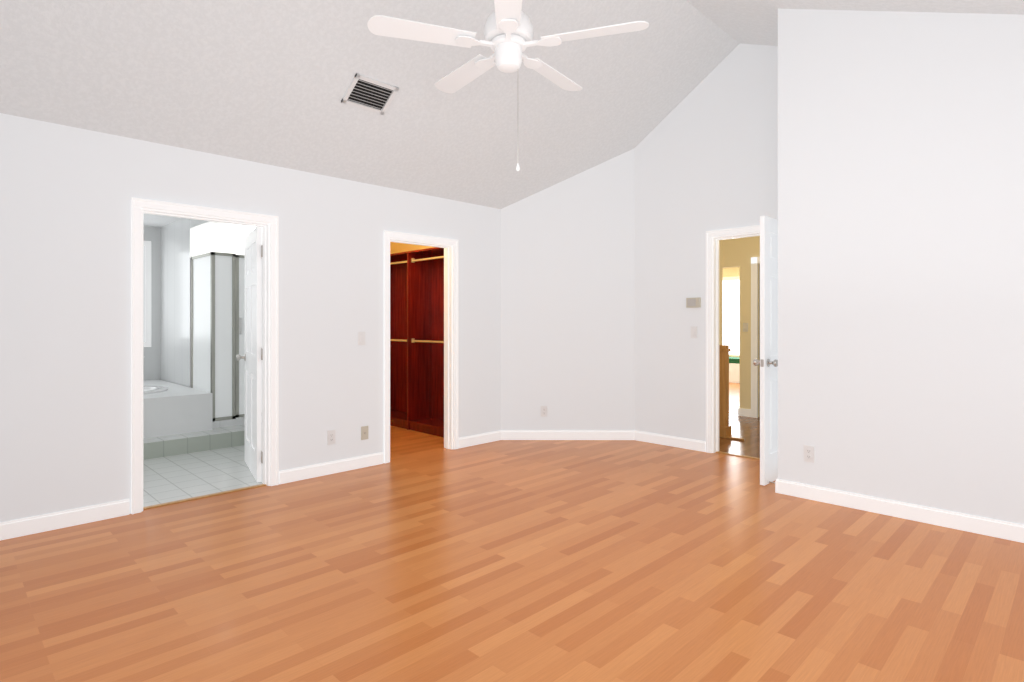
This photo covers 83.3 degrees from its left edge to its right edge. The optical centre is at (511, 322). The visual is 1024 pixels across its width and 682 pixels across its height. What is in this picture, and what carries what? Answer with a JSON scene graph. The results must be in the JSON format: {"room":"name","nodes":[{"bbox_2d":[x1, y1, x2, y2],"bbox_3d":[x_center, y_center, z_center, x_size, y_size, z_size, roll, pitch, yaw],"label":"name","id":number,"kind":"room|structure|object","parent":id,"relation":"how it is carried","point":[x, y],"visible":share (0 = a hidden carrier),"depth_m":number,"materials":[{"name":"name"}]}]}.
{"room":"empty bedroom","nodes":[
{"label":"empty bedroom","id":0,"kind":"room"},
{"bbox_2d":[143,226,158,379],"bbox_3d":[-5.083,-0.060,6.758,0.120,2.620,3.020,0,0,45],"label":"wall","id":1,"kind":"structure","parent":0,"point":[151,359],"depth_m":7.25,"materials":[{"name":"paint"}]},
{"bbox_2d":[143,241,150,346],"bbox_3d":[-5.058,-0.350,6.676,0.029,1.320,1.520,0,0,45],"label":"window","id":2,"kind":"structure","parent":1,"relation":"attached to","point":[146,293],"depth_m":7.17,"materials":[{"name":"white glass"}]},
{"bbox_2d":[143,213,181,226],"bbox_3d":[-3.712,-1.250,5.457,3.900,0.100,3.120,0,0,45],"label":"ceiling","id":3,"kind":"structure","parent":0,"point":[151,220],"depth_m":6.80,"materials":[{"name":"paint"}]},
{"bbox_2d":[190,219,255,234],"bbox_3d":[-3.086,-1.125,6.415,0.810,0.150,0.680,0,0,45],"label":"soffit","id":4,"kind":"structure","parent":3,"relation":"attached to","point":[214,226],"depth_m":6.39,"materials":[{"name":"white paint"}]},
{"bbox_2d":[143,417,244,459],"bbox_3d":[-4.205,1.175,5.964,2.246,0.150,2.900,0,0,45],"label":"step","id":5,"kind":"structure","parent":0,"point":[192,442],"depth_m":5.55,"materials":[{"name":"tile"}]},
{"bbox_2d":[143,379,212,437],"bbox_3d":[-4.536,0.905,5.803,1.996,0.420,2.196,0,0,45],"label":"tub deck","id":6,"kind":"object","parent":5,"relation":"on","point":[169,408],"visible":0.27,"depth_m":5.70,"materials":[{"name":"white tile"}]},
{"bbox_2d":[191,252,244,427],"bbox_3d":[-3.118,0.185,6.440,0.721,1.830,0.681,0,0,45],"label":"shower enclosure","id":7,"kind":"object","parent":5,"relation":"on","point":[217,316],"visible":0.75,"depth_m":6.12,"materials":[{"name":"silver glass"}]},
{"bbox_2d":[159,218,247,387],"bbox_3d":[-3.793,-0.060,7.122,1.190,2.620,0.680,0,0,45],"label":"wall","id":8,"kind":"structure","parent":0,"point":[177,245],"depth_m":6.79,"materials":[{"name":"paint"}]},
{"bbox_2d":[0,113,500,522],"bbox_3d":[-1.778,-0.060,4.548,0.120,2.620,4.570,0,0,45],"label":"wall","id":9,"kind":"structure","parent":0,"point":[67,193],"depth_m":3.76,"materials":[{"name":"white paint"}]},
{"bbox_2d":[143,484,265,509],"bbox_3d":[-2.184,1.246,4.134,0.040,0.008,0.820,0,0,45],"label":"threshold","id":10,"kind":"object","parent":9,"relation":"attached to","point":[194,498],"depth_m":4.10,"materials":[{"name":"brown wood"}]},
{"bbox_2d":[131,198,278,513],"bbox_3d":[-2.188,0.220,4.138,0.168,2.060,0.960,0,0,45],"label":"door frame","id":11,"kind":"structure","parent":9,"relation":"attached to","point":[269,224],"depth_m":4.18,"materials":[{"name":"white wood"}]},
{"bbox_2d":[236,226,261,481],"bbox_3d":[-2.150,0.247,4.841,0.810,1.990,0.290,0,0,45],"label":"door","id":12,"kind":"structure","parent":9,"relation":"in","point":[251,357],"depth_m":4.67,"materials":[{"name":"white wood"}]},
{"bbox_2d":[261,245,262,463],"bbox_3d":[-1.934,0.250,4.468,0.048,1.690,0.013,0,0,45],"label":"hinge","id":13,"kind":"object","parent":9,"relation":"attached to","point":[261,355],"depth_m":4.47,"materials":[{"name":"silver metal"}]},
{"bbox_2d":[327,430,334,444],"bbox_3d":[-1.488,0.950,4.746,0.009,0.115,0.070,0,0,45],"label":"outlet","id":14,"kind":"object","parent":9,"relation":"attached to","point":[330,437],"visible":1,"depth_m":4.74,"materials":[{"name":"white plastic"}]},
{"bbox_2d":[358,332,364,344],"bbox_3d":[-1.289,0.140,4.943,0.012,0.115,0.070,0,0,45],"label":"light switch","id":15,"kind":"object","parent":9,"relation":"attached to","point":[361,338],"visible":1,"depth_m":4.94,"materials":[{"name":"white plastic"}]},
{"bbox_2d":[361,426,367,439],"bbox_3d":[-1.266,0.955,4.963,0.016,0.115,0.070,0,0,45],"label":"outlet","id":16,"kind":"object","parent":9,"relation":"attached to","point":[364,432],"visible":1,"depth_m":4.96,"materials":[{"name":"beige plastic"}]},
{"bbox_2d":[384,231,457,462],"bbox_3d":[-0.883,0.220,5.443,0.168,2.060,0.840,0,0,45],"label":"trim","id":17,"kind":"structure","parent":9,"relation":"attached to","point":[450,246],"depth_m":5.65,"materials":[{"name":"white wood"}]},
{"bbox_2d":[0,382,1023,681],"bbox_3d":[1.712,1.298,6.751,9.500,0.104,12.620,0,0,45],"label":"floor","id":18,"kind":"structure","parent":0,"point":[568,561],"depth_m":2.80,"materials":[{"name":"laminate"}]},
{"bbox_2d":[390,247,443,436],"bbox_3d":[-1.096,0.215,6.807,1.769,2.069,0.360,0,0,45],"label":"closet","id":19,"kind":"object","parent":18,"relation":"on","point":[417,340],"visible":0.6,"depth_m":6.84,"materials":[{"name":"brown wood"}]},
{"bbox_2d":[719,345,743,440],"bbox_3d":[2.165,0.750,6.463,0.968,1.000,0.184,0,0,45],"label":"newel post","id":20,"kind":"object","parent":18,"relation":"on","point":[725,429],"visible":0.5,"depth_m":6.24,"materials":[{"name":"brown wood"}]},
{"bbox_2d":[729,357,739,382],"bbox_3d":[4.883,1.000,11.902,2.500,0.500,0.550,0,0,45],"label":"window seat","id":21,"kind":"object","parent":18,"relation":"on","point":[734,369],"depth_m":11.84,"materials":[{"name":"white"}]},
{"bbox_2d":[0,0,1023,208],"bbox_3d":[0.591,-1.922,2.901,5.640,1.538,5.590,0,0,45],"label":"ceiling","id":22,"kind":"structure","parent":0,"point":[268,82],"depth_m":4.12,"materials":[{"name":"paint"}]},
{"bbox_2d":[341,73,398,114],"bbox_3d":[-1.031,-1.652,4.190,0.223,0.151,0.345,0,0,45],"label":"ceiling vent","id":23,"kind":"object","parent":22,"relation":"in","point":[368,94],"visible":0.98,"depth_m":4.19,"materials":[{"name":"white metal"}]},
{"bbox_2d":[367,0,648,170],"bbox_3d":[-0.021,-1.700,3.239,1.438,1.731,1.440,0,0,45],"label":"fan","id":24,"kind":"object","parent":22,"relation":"hanging from","point":[508,32],"visible":1,"depth_m":3.10,"materials":[{"name":"white plastic"}]},
{"bbox_2d":[390,148,634,429],"bbox_3d":[-0.116,-0.775,6.896,3.110,4.050,1.140,0,0,45],"label":"wall","id":25,"kind":"structure","parent":0,"point":[568,302],"depth_m":6.12,"materials":[{"name":"white paint"}]},
{"bbox_2d":[541,406,546,416],"bbox_3d":[0.340,0.945,6.113,0.070,0.115,0.009,0,0,0],"label":"outlet","id":26,"kind":"object","parent":25,"relation":"attached to","point":[543,411],"visible":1,"depth_m":6.11,"materials":[{"name":"white plastic"}]},
{"bbox_2d":[635,44,777,441],"bbox_3d":[2.021,-0.775,5.480,1.915,4.050,0.120,0,0,45],"label":"wall","id":27,"kind":"structure","parent":0,"point":[706,153],"depth_m":5.65,"materials":[{"name":"white paint"}]},
{"bbox_2d":[686,297,700,307],"bbox_3d":[1.771,-0.190,5.622,0.140,0.096,0.034,0,0,45],"label":"thermostat","id":28,"kind":"object","parent":27,"relation":"attached to","point":[693,302],"visible":0.98,"depth_m":5.60,"materials":[{"name":"beige plastic"}]},
{"bbox_2d":[691,326,697,337],"bbox_3d":[1.778,0.100,5.629,0.070,0.115,0.012,0,0,45],"label":"light switch","id":29,"kind":"object","parent":27,"relation":"attached to","point":[694,331],"visible":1,"depth_m":5.62,"materials":[{"name":"white plastic"}]},
{"bbox_2d":[706,225,759,452],"bbox_3d":[2.246,0.190,5.255,0.930,2.120,0.168,0,0,45],"label":"door frame","id":30,"kind":"structure","parent":27,"relation":"attached to","point":[714,237],"depth_m":5.50,"materials":[{"name":"white wood"}]},
{"bbox_2d":[716,451,759,459],"bbox_3d":[2.248,1.246,5.257,0.790,0.008,0.045,0,0,45],"label":"trim","id":31,"kind":"structure","parent":27,"relation":"attached to","point":[718,451],"depth_m":5.37,"materials":[{"name":"brown wood"}]},
{"bbox_2d":[753,216,777,485],"bbox_3d":[2.185,0.217,4.665,0.185,2.050,0.797,0,0,45],"label":"hall door","id":32,"kind":"structure","parent":27,"relation":"in","point":[768,362],"depth_m":4.43,"materials":[{"name":"white wood"}]},
{"bbox_2d":[719,240,722,344],"bbox_3d":[2.044,0.025,7.118,0.120,2.450,2.230,0,0,45],"label":"wall","id":33,"kind":"structure","parent":0,"point":[720,292],"depth_m":7.83,"materials":[{"name":"beige paint"}]},
{"bbox_2d":[723,267,739,356],"bbox_3d":[6.605,0.025,10.725,7.000,2.450,0.120,0,0,45],"label":"wall","id":34,"kind":"structure","parent":0,"point":[732,272],"depth_m":12.48,"materials":[{"name":"beige paint"}]},
{"bbox_2d":[723,276,739,354],"bbox_3d":[5.099,-0.100,12.118,2.460,1.760,0.040,0,0,45],"label":"window","id":35,"kind":"structure","parent":34,"relation":"in","point":[731,312],"depth_m":12.45,"materials":[{"name":"white glass"}]},
{"bbox_2d":[723,236,759,416],"bbox_3d":[3.771,0.025,7.053,2.655,2.450,0.120,0,0,45],"label":"wall","id":36,"kind":"structure","parent":0,"point":[739,252],"depth_m":7.64,"materials":[{"name":"beige paint"}]},
{"bbox_2d":[743,323,747,331],"bbox_3d":[3.093,0.070,7.637,0.070,0.115,0.012,0,0,45],"label":"light switch","id":37,"kind":"object","parent":36,"relation":"attached to","point":[745,327],"visible":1,"depth_m":7.63,"materials":[{"name":"white plastic"}]},
{"bbox_2d":[738,257,759,417],"bbox_3d":[3.425,0.200,7.315,1.115,2.100,0.040,0,0,45],"label":"door frame","id":38,"kind":"structure","parent":36,"relation":"attached to","point":[753,410],"depth_m":7.53,"materials":[{"name":"white wood"}]},
{"bbox_2d":[778,9,794,481],"bbox_3d":[2.302,-0.775,4.492,0.120,4.050,0.880,0,0,45],"label":"wall","id":39,"kind":"structure","parent":0,"point":[786,244],"depth_m":4.18,"materials":[{"name":"white paint"}]},
{"bbox_2d":[795,9,1023,524],"bbox_3d":[3.022,-0.775,3.235,2.675,4.050,0.120,0,0,45],"label":"wall","id":40,"kind":"structure","parent":0,"point":[909,257],"depth_m":3.64,"materials":[{"name":"white paint"}]},
{"bbox_2d":[0,430,1023,542],"bbox_3d":[0.599,1.200,2.965,5.480,0.100,5.453,0,0,45],"label":"baseboard","id":41,"kind":"structure","parent":40,"relation":"attached to","point":[903,510],"depth_m":3.85,"materials":[{"name":"white wood"}]},
{"bbox_2d":[804,445,814,462],"bbox_3d":[2.098,0.930,4.067,0.070,0.115,0.009,0,0,45],"label":"outlet","id":42,"kind":"object","parent":40,"relation":"attached to","point":[809,453],"visible":1,"depth_m":4.06,"materials":[{"name":"white plastic"}]}
]}

